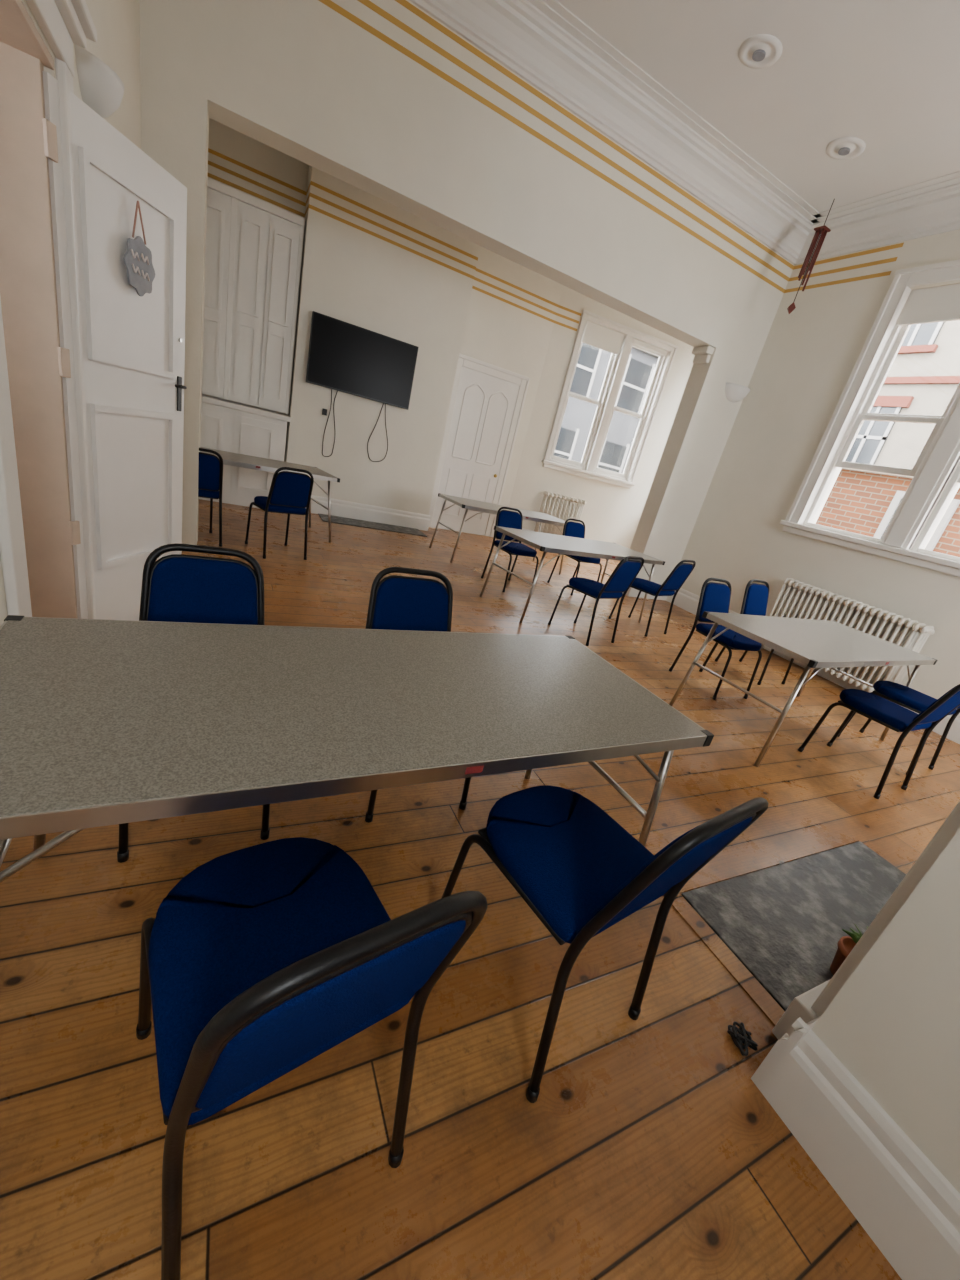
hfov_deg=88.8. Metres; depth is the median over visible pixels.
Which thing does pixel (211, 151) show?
wall stripes
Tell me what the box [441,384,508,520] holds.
trim
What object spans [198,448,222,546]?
chair
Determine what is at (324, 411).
cables
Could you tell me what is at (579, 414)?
house wall
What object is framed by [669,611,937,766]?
folding table
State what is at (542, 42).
crown molding
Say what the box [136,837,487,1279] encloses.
chair
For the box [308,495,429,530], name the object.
baseboard
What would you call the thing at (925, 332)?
windows
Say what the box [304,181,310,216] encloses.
trim
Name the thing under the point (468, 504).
folding table
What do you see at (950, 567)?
sill
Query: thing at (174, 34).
wall
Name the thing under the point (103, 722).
folding table
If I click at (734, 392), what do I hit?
wall sconce
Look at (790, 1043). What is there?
baseboard
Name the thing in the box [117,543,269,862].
chair
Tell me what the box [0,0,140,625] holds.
wall
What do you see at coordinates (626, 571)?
chair
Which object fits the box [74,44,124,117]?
wall sconce
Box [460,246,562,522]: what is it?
wall
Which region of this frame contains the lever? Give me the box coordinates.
[175,384,186,388]
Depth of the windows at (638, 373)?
16.55 m
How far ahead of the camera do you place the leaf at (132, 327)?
2.36 m
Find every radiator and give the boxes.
[528,491,585,534]
[761,578,934,692]
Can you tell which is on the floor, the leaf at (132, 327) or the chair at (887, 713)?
the chair at (887, 713)
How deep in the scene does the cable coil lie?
1.41 m
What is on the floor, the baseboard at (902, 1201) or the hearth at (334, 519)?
the hearth at (334, 519)
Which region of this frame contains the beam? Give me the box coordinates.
[208,0,754,347]
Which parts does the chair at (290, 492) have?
seat, backrest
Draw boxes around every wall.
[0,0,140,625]
[140,0,209,544]
[202,118,308,415]
[284,165,479,514]
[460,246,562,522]
[509,285,694,548]
[561,348,657,473]
[630,238,794,582]
[681,229,959,709]
[811,829,959,1192]
[816,468,959,556]
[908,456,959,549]
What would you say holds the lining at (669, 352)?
attached to the wall at (611, 513)
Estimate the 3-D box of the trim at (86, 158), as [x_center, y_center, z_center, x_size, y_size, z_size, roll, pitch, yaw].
[-1.716,-1.229,2.457,0.021,1.700,0.570,14,21,-1]
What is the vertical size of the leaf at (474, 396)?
2.500 m
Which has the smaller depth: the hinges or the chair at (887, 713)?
the hinges
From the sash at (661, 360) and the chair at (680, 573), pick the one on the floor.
the chair at (680, 573)
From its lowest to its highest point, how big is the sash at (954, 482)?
2.340 m
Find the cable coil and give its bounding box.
[727,1021,757,1055]
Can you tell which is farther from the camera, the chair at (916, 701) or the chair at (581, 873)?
the chair at (916, 701)
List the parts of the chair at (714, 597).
backrest, seat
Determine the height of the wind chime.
1.020 m
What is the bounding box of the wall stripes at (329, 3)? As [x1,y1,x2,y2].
[318,0,793,292]
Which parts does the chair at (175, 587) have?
backrest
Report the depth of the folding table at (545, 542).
4.93 m
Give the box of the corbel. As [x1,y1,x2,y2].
[692,346,713,363]
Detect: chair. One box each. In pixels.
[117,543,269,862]
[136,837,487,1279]
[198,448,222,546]
[245,467,313,559]
[365,567,470,822]
[441,785,768,1102]
[481,507,538,593]
[547,518,601,595]
[548,556,643,645]
[608,560,695,636]
[669,578,761,699]
[715,579,793,684]
[798,684,959,798]
[837,680,959,774]
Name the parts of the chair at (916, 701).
seat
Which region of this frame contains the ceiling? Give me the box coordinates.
[557,0,959,211]
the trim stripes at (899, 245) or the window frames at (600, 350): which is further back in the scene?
the window frames at (600, 350)
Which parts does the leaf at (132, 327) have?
handle, plate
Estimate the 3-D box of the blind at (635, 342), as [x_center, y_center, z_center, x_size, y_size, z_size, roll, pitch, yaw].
[2.941,-5.049,8.473,0.700,0.060,0.025,6,22,-21]
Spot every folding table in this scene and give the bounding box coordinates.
[0,615,713,881]
[200,447,339,542]
[429,493,564,574]
[480,526,664,622]
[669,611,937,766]
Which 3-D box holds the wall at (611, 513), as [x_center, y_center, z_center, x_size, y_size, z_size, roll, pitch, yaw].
[2.296,-3.725,8.959,3.100,4.300,0.232,6,22,-21]
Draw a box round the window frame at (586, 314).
[544,310,678,482]
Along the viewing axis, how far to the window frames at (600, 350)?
16.63 m
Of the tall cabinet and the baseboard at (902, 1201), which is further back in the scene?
the tall cabinet
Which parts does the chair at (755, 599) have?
backrest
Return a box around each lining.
[549,319,671,480]
[797,286,910,524]
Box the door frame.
[429,354,529,536]
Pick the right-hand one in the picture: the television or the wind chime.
the wind chime
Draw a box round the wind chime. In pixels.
[787,199,834,313]
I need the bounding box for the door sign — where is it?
[123,201,154,295]
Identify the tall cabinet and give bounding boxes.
[199,177,304,507]
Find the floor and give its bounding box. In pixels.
[0,499,959,1279]
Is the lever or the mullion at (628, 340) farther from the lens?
the mullion at (628, 340)
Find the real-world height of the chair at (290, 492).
0.864 m
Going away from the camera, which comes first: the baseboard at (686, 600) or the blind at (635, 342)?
the baseboard at (686, 600)
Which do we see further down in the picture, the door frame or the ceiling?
the door frame
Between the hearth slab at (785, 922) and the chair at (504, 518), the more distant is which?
the chair at (504, 518)
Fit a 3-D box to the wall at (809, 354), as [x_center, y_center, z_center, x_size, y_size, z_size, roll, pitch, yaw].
[4.711,-1.312,4.002,0.300,4.500,6.900,3,23,-28]
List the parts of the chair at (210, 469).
seat, backrest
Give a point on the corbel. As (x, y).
(702, 354)
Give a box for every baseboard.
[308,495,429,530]
[628,581,666,599]
[666,588,959,743]
[751,1016,820,1091]
[754,1017,959,1279]
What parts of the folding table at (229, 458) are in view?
edge trim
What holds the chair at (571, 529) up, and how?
on the floor
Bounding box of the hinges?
[42,118,80,544]
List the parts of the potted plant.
pot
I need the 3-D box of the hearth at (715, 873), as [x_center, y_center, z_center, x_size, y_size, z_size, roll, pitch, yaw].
[1.444,1.092,2.060,1.490,0.006,0.540,3,23,-28]
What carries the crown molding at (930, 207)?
attached to the wall at (809, 354)
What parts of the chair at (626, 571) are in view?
seat, backrest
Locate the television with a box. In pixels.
[306,311,418,409]
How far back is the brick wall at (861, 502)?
7.89 m
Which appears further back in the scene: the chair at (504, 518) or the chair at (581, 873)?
the chair at (504, 518)
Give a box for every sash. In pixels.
[549,321,624,469]
[593,338,667,479]
[803,283,959,542]
[911,463,959,561]
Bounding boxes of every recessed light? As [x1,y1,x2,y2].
[738,34,782,68]
[826,137,865,159]
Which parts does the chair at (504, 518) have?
backrest, seat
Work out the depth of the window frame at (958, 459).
4.62 m
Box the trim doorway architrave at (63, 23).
[0,0,96,618]
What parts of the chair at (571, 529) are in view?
backrest, seat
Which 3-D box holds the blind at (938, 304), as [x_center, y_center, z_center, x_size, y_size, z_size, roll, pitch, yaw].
[4.379,-3.124,4.542,0.025,0.300,0.780,3,23,-28]
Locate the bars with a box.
[852,322,942,464]
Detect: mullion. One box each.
[587,335,632,471]
[880,391,959,549]
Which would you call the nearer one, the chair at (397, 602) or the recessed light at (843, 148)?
the chair at (397, 602)
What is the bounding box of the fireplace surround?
[772,801,959,1039]
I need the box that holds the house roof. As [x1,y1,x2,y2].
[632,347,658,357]
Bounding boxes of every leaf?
[43,71,186,620]
[431,366,519,535]
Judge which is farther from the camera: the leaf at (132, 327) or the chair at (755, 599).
the chair at (755, 599)
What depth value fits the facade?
12.11 m
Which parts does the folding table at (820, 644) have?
edge trim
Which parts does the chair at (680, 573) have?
seat, backrest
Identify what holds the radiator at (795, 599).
on the floor
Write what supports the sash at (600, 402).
attached to the wall at (611, 513)
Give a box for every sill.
[541,459,634,487]
[779,520,959,576]
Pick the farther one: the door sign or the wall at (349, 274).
the wall at (349, 274)
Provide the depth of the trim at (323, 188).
6.15 m
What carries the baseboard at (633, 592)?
attached to the wall at (703, 422)
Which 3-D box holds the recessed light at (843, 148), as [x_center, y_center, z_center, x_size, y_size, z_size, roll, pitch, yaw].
[3.174,-4.263,4.269,0.300,0.030,0.300,3,23,-28]
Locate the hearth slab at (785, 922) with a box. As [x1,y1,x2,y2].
[681,841,905,1010]
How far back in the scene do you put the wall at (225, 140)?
5.72 m
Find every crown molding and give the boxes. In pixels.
[409,0,821,264]
[794,171,959,264]
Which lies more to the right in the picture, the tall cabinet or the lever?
the tall cabinet
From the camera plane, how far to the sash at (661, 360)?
8.93 m
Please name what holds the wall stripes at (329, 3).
attached to the beam
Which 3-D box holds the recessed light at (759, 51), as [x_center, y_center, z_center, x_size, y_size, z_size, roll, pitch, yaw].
[2.042,-4.283,3.586,0.300,0.030,0.300,3,23,-28]
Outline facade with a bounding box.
[874,320,959,468]
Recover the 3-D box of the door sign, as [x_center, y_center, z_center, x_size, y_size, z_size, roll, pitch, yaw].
[-1.556,-1.785,2.246,0.016,0.367,0.196,14,21,-1]
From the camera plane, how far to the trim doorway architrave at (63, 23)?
1.73 m
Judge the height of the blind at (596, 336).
0.300 m
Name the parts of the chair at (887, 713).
seat, backrest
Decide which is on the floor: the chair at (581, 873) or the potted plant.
the chair at (581, 873)
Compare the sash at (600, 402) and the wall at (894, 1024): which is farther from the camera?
the sash at (600, 402)
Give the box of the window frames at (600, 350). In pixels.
[554,349,655,472]
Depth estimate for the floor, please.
1.22 m
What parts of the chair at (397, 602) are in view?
backrest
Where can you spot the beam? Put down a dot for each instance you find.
(300, 79)
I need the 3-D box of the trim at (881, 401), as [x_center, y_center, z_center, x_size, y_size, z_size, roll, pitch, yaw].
[13.833,-5.071,6.271,0.120,7.600,23.000,3,23,-28]
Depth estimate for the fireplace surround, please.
1.28 m
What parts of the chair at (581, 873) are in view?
seat, backrest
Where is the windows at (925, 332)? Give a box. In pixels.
[845,322,943,464]
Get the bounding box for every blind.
[582,322,622,354]
[633,339,666,355]
[898,284,959,325]
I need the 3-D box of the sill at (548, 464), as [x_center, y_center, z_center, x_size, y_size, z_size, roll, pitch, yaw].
[2.002,-3.062,9.082,1.970,0.115,0.190,6,22,-21]
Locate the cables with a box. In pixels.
[322,389,387,461]
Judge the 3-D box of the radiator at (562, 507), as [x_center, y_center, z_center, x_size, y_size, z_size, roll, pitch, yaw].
[1.397,-2.177,9.075,0.990,0.996,0.176,6,22,-21]
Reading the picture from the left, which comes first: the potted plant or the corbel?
the corbel
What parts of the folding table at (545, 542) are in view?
edge trim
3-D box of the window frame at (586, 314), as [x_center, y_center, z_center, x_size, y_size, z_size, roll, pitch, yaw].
[2.287,-4.145,8.630,1.930,2.350,0.056,6,22,-21]
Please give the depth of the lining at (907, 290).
5.18 m
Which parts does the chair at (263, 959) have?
seat, backrest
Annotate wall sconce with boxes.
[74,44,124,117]
[725,383,749,401]
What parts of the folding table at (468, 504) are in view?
edge trim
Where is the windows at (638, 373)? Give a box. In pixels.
[553,343,651,472]
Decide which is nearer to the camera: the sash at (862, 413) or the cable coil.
the cable coil
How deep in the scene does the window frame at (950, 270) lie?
5.07 m
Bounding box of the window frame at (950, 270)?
[785,259,959,523]
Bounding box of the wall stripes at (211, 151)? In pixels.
[207,148,305,216]
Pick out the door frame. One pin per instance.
(465, 361)
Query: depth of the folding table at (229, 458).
5.37 m
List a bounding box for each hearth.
[318,513,426,536]
[663,828,909,1025]
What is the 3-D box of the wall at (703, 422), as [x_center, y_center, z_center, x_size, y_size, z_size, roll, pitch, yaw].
[2.885,-2.712,6.438,0.750,4.500,0.280,3,23,-28]
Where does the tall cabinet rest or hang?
on the floor
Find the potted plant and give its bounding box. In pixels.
[830,924,867,975]
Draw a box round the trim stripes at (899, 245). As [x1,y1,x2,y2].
[784,243,903,292]
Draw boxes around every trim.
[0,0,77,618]
[78,146,177,569]
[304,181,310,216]
[309,181,477,278]
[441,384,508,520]
[873,344,959,407]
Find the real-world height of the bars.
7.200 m
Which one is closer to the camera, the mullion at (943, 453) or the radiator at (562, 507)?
the mullion at (943, 453)

